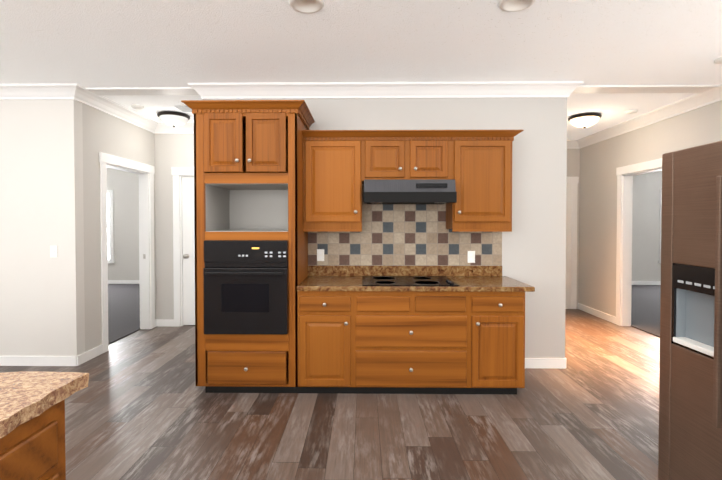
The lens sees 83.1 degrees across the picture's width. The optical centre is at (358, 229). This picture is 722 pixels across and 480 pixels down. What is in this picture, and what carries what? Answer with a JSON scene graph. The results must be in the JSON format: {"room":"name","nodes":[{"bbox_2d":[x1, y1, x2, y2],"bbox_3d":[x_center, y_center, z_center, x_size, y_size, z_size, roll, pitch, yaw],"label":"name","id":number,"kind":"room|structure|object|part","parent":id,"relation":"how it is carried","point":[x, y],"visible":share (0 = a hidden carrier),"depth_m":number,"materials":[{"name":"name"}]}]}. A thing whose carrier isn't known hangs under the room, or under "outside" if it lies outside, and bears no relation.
{"room":"kitchen","nodes":[
{"label":"kitchen","id":0,"kind":"room"},
{"bbox_2d":[82,103,155,351],"bbox_3d":[-2.793,-0.065,6.644,0.120,2.720,5.100,0,1,1],"label":"wall","id":1,"kind":"structure","parent":0,"point":[93,122],"depth_m":4.29,"materials":[{"name":"paint"}]},
{"bbox_2d":[77,344,102,365],"bbox_3d":[-2.759,1.290,4.186,0.014,0.095,0.380,0,1,1],"label":"baseboard","id":2,"kind":"structure","parent":1,"relation":"attached to","point":[84,357],"depth_m":4.16,"materials":[{"name":"white wood"}]},
{"bbox_2d":[83,91,159,133],"bbox_3d":[-2.707,-1.331,4.651,0.103,0.121,1.380,0,1,1],"label":"crown molding","id":3,"kind":"structure","parent":1,"relation":"attached to","point":[101,103],"depth_m":4.65,"materials":[{"name":"white wood"}]},
{"bbox_2d":[99,152,154,352],"bbox_3d":[-2.744,0.247,4.898,0.024,2.155,1.104,0,1,1],"label":"door frame","id":4,"kind":"structure","parent":1,"relation":"attached to","point":[105,159],"depth_m":4.45,"materials":[{"name":"white wood"}]},
{"bbox_2d":[107,164,149,328],"bbox_3d":[-2.816,0.300,4.900,0.122,2.050,0.900,0,1,1],"label":"trim","id":5,"kind":"structure","parent":1,"relation":"attached to","point":[145,250],"depth_m":5.33,"materials":[{"name":"white wood"}]},
{"bbox_2d":[138,174,139,285],"bbox_3d":[-2.888,0.247,4.900,0.024,2.155,1.104,0,1,1],"label":"door frame","id":6,"kind":"structure","parent":1,"relation":"attached to","point":[139,255],"depth_m":5.35,"materials":[{"name":"white wood"}]},
{"bbox_2d":[107,168,138,279],"bbox_3d":[-5.438,-0.110,9.289,5.240,2.720,0.120,0,1,1],"label":"wall","id":7,"kind":"structure","parent":0,"point":[123,186],"depth_m":9.23,"materials":[{"name":"paint"}]},
{"bbox_2d":[107,190,114,262],"bbox_3d":[-6.099,-0.058,9.213,1.120,1.660,0.049,0,1,1],"label":"window","id":8,"kind":"structure","parent":7,"relation":"in","point":[110,229],"depth_m":9.21,"materials":[{"name":"white"}]},
{"bbox_3d":[-6.099,-0.059,9.231,0.920,1.500,0.008,0,1,1],"label":"glass","id":9,"kind":"part","parent":8,"relation":"part of","materials":[{"name":"white glass"}]},
{"bbox_2d":[108,280,138,283],"bbox_3d":[-5.379,1.204,9.243,5.120,0.095,0.014,0,1,1],"label":"baseboard","id":10,"kind":"structure","parent":7,"relation":"attached to","point":[123,281],"depth_m":9.24,"materials":[{"name":"white wood"}]},
{"bbox_2d":[154,133,193,318],"bbox_3d":[-2.187,-0.046,5.546,1.120,2.720,0.120,0,1,1],"label":"wall","id":11,"kind":"structure","parent":0,"point":[167,151],"depth_m":5.49,"materials":[{"name":"paint"}]},
{"bbox_2d":[156,319,173,326],"bbox_3d":[-2.623,1.267,5.507,0.250,0.095,0.014,0,1,1],"label":"baseboard","id":12,"kind":"structure","parent":11,"relation":"attached to","point":[164,322],"depth_m":5.50,"materials":[{"name":"white wood"}]},
{"bbox_2d":[160,123,193,133],"bbox_3d":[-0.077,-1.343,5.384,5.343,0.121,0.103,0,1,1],"label":"crown molding","id":13,"kind":"structure","parent":11,"relation":"attached to","point":[188,128],"depth_m":5.43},
{"bbox_2d":[171,167,193,326],"bbox_3d":[-2.018,0.241,5.536,0.984,2.145,0.144,0,1,1],"label":"door frame","id":14,"kind":"structure","parent":11,"relation":"attached to","point":[178,173],"depth_m":5.48,"materials":[{"name":"white wood"}]},
{"bbox_2d":[182,177,194,324],"bbox_3d":[-2.018,0.299,5.499,0.744,2.016,0.110,0,1,1],"label":"door leaf","id":15,"kind":"structure","parent":11,"relation":"in","point":[188,253],"depth_m":5.52,"materials":[{"name":"white wood"}]},
{"bbox_2d":[201,236,300,335],"bbox_3d":[-0.916,0.469,3.595,0.681,0.761,0.604,0,1,1],"label":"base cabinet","id":16,"kind":"object","parent":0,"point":[248,283],"depth_m":3.30,"materials":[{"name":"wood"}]},
{"bbox_2d":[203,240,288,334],"bbox_3d":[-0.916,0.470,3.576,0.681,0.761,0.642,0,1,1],"label":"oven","id":17,"kind":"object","parent":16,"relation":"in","point":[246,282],"depth_m":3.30,"materials":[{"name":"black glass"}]},
{"bbox_2d":[0,98,566,357],"bbox_3d":[-3.068,-0.021,4.038,10.120,2.720,0.120,0,1,1],"label":"wall","id":18,"kind":"structure","parent":0,"point":[42,306],"depth_m":3.96,"materials":[{"name":"paint"}]},
{"bbox_2d":[0,356,76,365],"bbox_3d":[-5.388,1.292,4.024,5.240,0.095,0.014,0,1,1],"label":"baseboard","id":19,"kind":"structure","parent":18,"relation":"attached to","point":[38,360],"depth_m":3.99,"materials":[{"name":"white wood"}]},
{"bbox_2d":[0,83,87,102],"bbox_3d":[-5.337,-1.319,3.934,5.343,0.121,0.103,0,1,1],"label":"crown molding","id":20,"kind":"structure","parent":18,"relation":"attached to","point":[62,91],"depth_m":3.92,"materials":[{"name":"white wood"}]},
{"bbox_2d":[50,246,57,256],"bbox_3d":[-2.978,0.218,3.977,0.070,0.115,0.008,0,1,1],"label":"switch plate","id":21,"kind":"object","parent":18,"relation":"attached to","point":[55,249],"visible":1,"depth_m":3.97,"materials":[{"name":"white plastic"}]},
{"bbox_2d":[317,249,323,260],"bbox_3d":[-0.369,0.251,3.935,0.070,0.114,0.005,0,1,1],"label":"outlet","id":22,"kind":"object","parent":18,"relation":"attached to","point":[320,252],"depth_m":3.93,"materials":[{"name":"white plastic"}]},
{"bbox_2d":[301,136,364,231],"bbox_3d":[-0.233,-0.408,3.766,0.525,0.813,0.327,0,1,1],"label":"upper cabinet","id":23,"kind":"object","parent":18,"relation":"attached to","point":[330,165],"depth_m":3.61,"materials":[{"name":"brown wood"}]},
{"bbox_3d":[-1.103,-0.704,3.310,0.317,0.480,0.020,0,1,1],"label":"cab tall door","id":24,"kind":"part","parent":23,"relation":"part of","materials":[{"name":"brown wood"}]},
{"bbox_3d":[-0.921,-0.989,3.586,0.985,0.088,0.687,0,1,1],"label":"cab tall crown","id":25,"kind":"part","parent":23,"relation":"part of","materials":[{"name":"brown wood"}]},
{"bbox_3d":[-0.754,-0.703,3.305,0.325,0.480,0.020,0,1,1],"label":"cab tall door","id":26,"kind":"part","parent":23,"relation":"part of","materials":[{"name":"brown wood"}]},
{"bbox_3d":[-0.229,-0.424,3.613,0.492,0.720,0.020,0,1,1],"label":"cab door","id":27,"kind":"part","parent":23,"relation":"part of","materials":[{"name":"brown wood"}]},
{"bbox_3d":[0.467,-0.825,3.725,1.924,0.082,0.377,0,1,1],"label":"cab crown","id":28,"kind":"part","parent":23,"relation":"part of","materials":[{"name":"brown wood"}]},
{"bbox_2d":[188,81,583,99],"bbox_3d":[0.242,-1.319,3.971,3.707,0.121,0.327,0,1,1],"label":"crown molding","id":29,"kind":"structure","parent":18,"relation":"attached to","point":[474,89],"depth_m":3.86,"materials":[{"name":"white wood"}]},
{"bbox_2d":[85,85,718,95],"bbox_3d":[0.388,-1.373,4.029,6.310,0.016,0.200,0,1,1],"label":"trim","id":30,"kind":"structure","parent":18,"relation":"attached to","point":[580,89],"depth_m":4.01,"materials":[{"name":"white wood"}]},
{"bbox_2d":[309,264,500,275],"bbox_3d":[0.441,0.401,3.924,1.870,0.100,0.021,0,1,1],"label":"backsplash","id":31,"kind":"structure","parent":18,"relation":"attached to","point":[314,269],"depth_m":3.92,"materials":[{"name":"brown stone"}]},
{"bbox_2d":[361,132,460,203],"bbox_3d":[0.430,-0.526,3.662,0.805,0.573,0.514,0,1,1],"label":"upper cabinet","id":32,"kind":"object","parent":18,"relation":"attached to","point":[397,167],"depth_m":3.59,"materials":[{"name":"brown wood"}]},
{"bbox_3d":[0.231,-0.621,3.603,0.353,0.325,0.020,0,1,1],"label":"cab door","id":33,"kind":"part","parent":32,"relation":"part of","materials":[{"name":"brown wood"}]},
{"bbox_2d":[364,179,456,203],"bbox_3d":[0.433,-0.326,3.665,0.778,0.197,0.515,0,1,1],"label":"hood","id":34,"kind":"object","parent":32,"relation":"attached to","point":[376,191],"depth_m":3.42,"materials":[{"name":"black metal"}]},
{"bbox_3d":[0.620,-0.621,3.598,0.335,0.325,0.020,0,1,1],"label":"cab door","id":35,"kind":"part","parent":32,"relation":"part of","materials":[{"name":"brown wood"}]},
{"bbox_2d":[468,251,474,262],"bbox_3d":[1.081,0.266,3.916,0.070,0.114,0.005,0,1,1],"label":"outlet","id":36,"kind":"object","parent":18,"relation":"attached to","point":[471,254],"depth_m":3.91,"materials":[{"name":"white plastic"}]},
{"bbox_2d":[445,136,513,231],"bbox_3d":[1.096,-0.407,3.748,0.525,0.813,0.327,0,1,1],"label":"upper cabinet","id":37,"kind":"object","parent":18,"relation":"attached to","point":[486,161],"depth_m":3.59,"materials":[{"name":"brown wood"}]},
{"bbox_3d":[1.089,-0.423,3.595,0.495,0.720,0.020,0,1,1],"label":"cab door","id":38,"kind":"part","parent":37,"relation":"part of","materials":[{"name":"brown wood"}]},
{"bbox_2d":[525,358,565,368],"bbox_3d":[1.677,1.294,3.930,0.628,0.095,0.014,0,1,1],"label":"baseboard","id":39,"kind":"structure","parent":18,"relation":"attached to","point":[560,363],"depth_m":3.92,"materials":[{"name":"white wood"}]},
{"bbox_2d":[0,309,659,479],"bbox_3d":[0.475,1.392,2.724,20.000,0.060,14.500,0,1,1],"label":"floor","id":40,"kind":"structure","parent":0,"point":[142,406],"depth_m":2.83,"materials":[{"name":"brown wood"}]},
{"bbox_2d":[0,403,65,479],"bbox_3d":[-2.088,0.966,1.041,2.318,0.850,0.580,0,1,1],"label":"base cabinet","id":41,"kind":"object","parent":40,"relation":"on","point":[32,425],"depth_m":1.18,"materials":[{"name":"wood"}]},
{"bbox_2d":[0,371,88,442],"bbox_3d":[-2.148,0.534,0.054,2.440,0.045,2.720,0,1,1],"label":"countertop","id":42,"kind":"structure","parent":41,"relation":"on","point":[25,396],"depth_m":1.24,"materials":[{"name":"beige stone"}]},
{"bbox_2d":[108,284,139,344],"bbox_3d":[-5.413,1.288,6.702,5.120,0.012,5.100,0,1,1],"label":"floor carpet","id":43,"kind":"object","parent":40,"relation":"on","point":[123,310],"visible":0.1,"depth_m":6.44,"materials":[{"name":"grey carpet"}]},
{"bbox_2d":[293,288,352,393],"bbox_3d":[-0.270,0.921,3.634,0.455,0.850,0.637,0,1,1],"label":"base cabinet","id":44,"kind":"object","parent":40,"relation":"on","point":[324,319],"depth_m":3.32,"materials":[{"name":"brown wood"}]},
{"bbox_3d":[-0.918,1.138,3.338,0.647,0.270,0.020,0,1,1],"label":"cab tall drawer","id":45,"kind":"part","parent":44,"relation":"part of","materials":[{"name":"brown wood"}]},
{"bbox_3d":[-0.276,0.993,3.327,0.418,0.577,0.020,0,1,1],"label":"cab door","id":46,"kind":"part","parent":44,"relation":"part of","materials":[{"name":"brown wood"}]},
{"bbox_2d":[353,292,472,393],"bbox_3d":[0.429,0.921,3.625,0.945,0.850,0.637,0,1,1],"label":"base cabinet","id":47,"kind":"object","parent":40,"relation":"on","point":[404,342],"depth_m":3.31,"materials":[{"name":"brown wood"}]},
{"bbox_2d":[297,276,534,291],"bbox_3d":[0.459,0.477,3.605,1.915,0.040,0.661,0,1,1],"label":"countertop","id":48,"kind":"structure","parent":47,"relation":"on","point":[311,283],"depth_m":3.32,"materials":[{"name":"brown stone"}]},
{"bbox_2d":[361,272,456,283],"bbox_3d":[0.427,0.447,3.597,0.790,0.020,0.585,0,1,1],"label":"cooktop","id":49,"kind":"object","parent":48,"relation":"in","point":[366,277],"depth_m":3.70,"materials":[{"name":"black glass"}]},
{"bbox_2d":[473,292,524,393],"bbox_3d":[1.129,0.922,3.615,0.455,0.850,0.637,0,1,1],"label":"base cabinet","id":50,"kind":"object","parent":40,"relation":"on","point":[498,317],"depth_m":3.30,"materials":[{"name":"brown wood"}]},
{"bbox_3d":[1.126,0.993,3.309,0.417,0.577,0.020,0,1,1],"label":"cab door","id":51,"kind":"part","parent":50,"relation":"part of","materials":[{"name":"brown wood"}]},
{"bbox_2d":[631,285,660,336],"bbox_3d":[6.847,1.309,5.488,6.330,0.012,7.200,0,1,1],"label":"floor carpet","id":52,"kind":"object","parent":40,"relation":"on","point":[645,308],"visible":0.25,"depth_m":6.59,"materials":[{"name":"grey carpet"}]},
{"bbox_2d":[658,140,721,479],"bbox_3d":[1.923,0.502,1.634,0.875,1.757,0.910,0,1,1],"label":"fridge","id":53,"kind":"object","parent":40,"relation":"on","point":[690,411],"visible":1,"depth_m":1.90,"materials":[{"name":"metal"}]},
{"bbox_3d":[1.548,0.233,1.851,0.015,0.110,0.303,0,1,1],"label":"dispenser panel","id":54,"kind":"part","parent":53,"relation":"part of","materials":[{"name":"black plastic"}]},
{"bbox_2d":[0,0,721,139],"bbox_3d":[0.475,-1.408,2.677,20.000,0.100,14.500,0,1,1],"label":"ceiling","id":55,"kind":"structure","parent":0,"point":[125,43],"depth_m":3.02,"materials":[{"name":"white paint"}]},
{"bbox_2d":[131,104,143,109],"bbox_3d":[-2.500,-1.374,4.597,0.132,0.032,0.132,0,1,1],"label":"smoke detector","id":56,"kind":"object","parent":55,"relation":"attached to","point":[137,107],"visible":1,"depth_m":4.56,"materials":[{"name":"white plastic"}]},
{"bbox_2d":[157,111,189,126],"bbox_3d":[-2.255,-1.320,4.965,0.370,0.154,0.370,0,1,1],"label":"light","id":57,"kind":"object","parent":55,"relation":"attached to","point":[172,118],"visible":1,"depth_m":4.86,"materials":[{"name":"white glass"}]},
{"bbox_2d":[174,106,191,111],"bbox_3d":[-1.928,-1.388,4.699,0.300,0.008,0.240,0,1,1],"label":"ceiling vent","id":58,"kind":"object","parent":55,"relation":"in","point":[185,108],"visible":0.42,"depth_m":4.67,"materials":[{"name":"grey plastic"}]},
{"bbox_2d":[289,0,323,12],"bbox_3d":[-0.313,-1.346,2.438,0.209,0.016,0.209,0,1,1],"label":"recessed light","id":59,"kind":"object","parent":55,"relation":"in","point":[308,6],"visible":0.98,"depth_m":2.45,"materials":[{"name":"white plastic"}]},
{"bbox_2d":[498,0,535,11],"bbox_3d":[0.942,-1.345,2.421,0.209,0.016,0.209,0,1,1],"label":"recessed light","id":60,"kind":"object","parent":55,"relation":"in","point":[512,5],"visible":1,"depth_m":2.44,"materials":[{"name":"white plastic"}]},
{"bbox_2d":[568,112,601,127],"bbox_3d":[2.786,-1.321,5.028,0.370,0.154,0.370,0,1,1],"label":"light","id":61,"kind":"object","parent":55,"relation":"attached to","point":[582,120],"visible":1,"depth_m":4.92,"materials":[{"name":"white glass"}]},
{"bbox_2d":[625,109,637,113],"bbox_3d":[3.213,-1.378,4.801,0.132,0.032,0.132,0,1,1],"label":"smoke detector","id":62,"kind":"object","parent":55,"relation":"attached to","point":[633,111],"visible":1,"depth_m":4.76,"materials":[{"name":"white plastic"}]},
{"bbox_2d":[714,57,721,63],"bbox_3d":[2.933,-1.352,3.265,0.132,0.032,0.132,0,1,1],"label":"smoke detector","id":63,"kind":"object","parent":55,"relation":"attached to","point":[718,60],"visible":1,"depth_m":3.26,"materials":[{"name":"white plastic"}]},
{"bbox_2d":[567,149,579,308],"bbox_3d":[3.043,-0.065,6.676,1.070,2.720,0.120,0,1,1],"label":"wall","id":64,"kind":"structure","parent":0,"point":[573,162],"depth_m":6.60,"materials":[{"name":"paint"}]},
{"bbox_2d":[567,140,575,148],"bbox_3d":[3.037,-1.363,6.542,0.840,0.121,0.104,0,1,1],"label":"crown molding","id":65,"kind":"structure","parent":64,"relation":"attached to","point":[571,144],"depth_m":6.54,"materials":[{"name":"white wood"}]},
{"bbox_2d":[565,177,578,308],"bbox_3d":[3.087,0.223,6.608,0.924,2.145,0.024,0,1,1],"label":"door frame","id":66,"kind":"structure","parent":64,"relation":"attached to","point":[574,181],"depth_m":6.60,"materials":[{"name":"white wood"}]},
{"bbox_3d":[3.087,0.276,6.617,0.720,2.040,0.008,0,1,1],"label":"back right door leaf trim","id":67,"kind":"part","parent":66,"relation":"part of","materials":[{"name":"white wood"}]},
{"bbox_2d":[632,171,661,280],"bbox_3d":[6.896,-0.107,9.124,6.330,2.720,0.120,0,1,1],"label":"wall","id":68,"kind":"structure","parent":0,"point":[646,265],"depth_m":9.07,"materials":[{"name":"paint"}]},
{"bbox_2d":[632,281,660,284],"bbox_3d":[6.895,1.207,9.080,6.330,0.095,0.014,0,1,1],"label":"baseboard","id":69,"kind":"structure","parent":68,"relation":"attached to","point":[646,282],"depth_m":9.08,"materials":[{"name":"white wood"}]},
{"bbox_2d":[658,189,661,262],"bbox_3d":[7.240,-0.065,9.035,1.120,1.640,0.049,0,1,1],"label":"window","id":70,"kind":"structure","parent":68,"relation":"in","point":[659,260],"depth_m":9.04,"materials":[{"name":"white"}]},
{"bbox_2d":[578,100,721,316],"bbox_3d":[3.563,0.030,1.069,0.120,2.720,11.320,0,1,1],"label":"wall","id":71,"kind":"structure","parent":0,"point":[601,162],"depth_m":5.79,"materials":[{"name":"paint"}]},
{"bbox_2d":[578,303,615,323],"bbox_3d":[3.564,1.257,6.126,0.014,0.095,1.010,0,1,1],"label":"baseboard","id":72,"kind":"structure","parent":71,"relation":"attached to","point":[599,314],"depth_m":6.07,"materials":[{"name":"white wood"}]},
{"bbox_2d":[631,176,632,295],"bbox_3d":[3.689,0.244,5.072,0.024,2.155,1.084,0,1,1],"label":"door frame","id":73,"kind":"structure","parent":71,"relation":"attached to","point":[631,262],"depth_m":5.52,"materials":[{"name":"white wood"}]},
{"bbox_2d":[616,158,661,325],"bbox_3d":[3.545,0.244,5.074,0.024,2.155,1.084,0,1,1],"label":"door frame","id":74,"kind":"structure","parent":71,"relation":"attached to","point":[639,167],"depth_m":5.53,"materials":[{"name":"white wood"}]},
{"bbox_2d":[576,84,721,148],"bbox_3d":[3.451,-1.269,0.989,0.103,0.121,11.200,0,1,1],"label":"crown molding","id":75,"kind":"structure","parent":71,"relation":"attached to","point":[698,100],"depth_m":4.78,"materials":[{"name":"white wood"}]}
]}

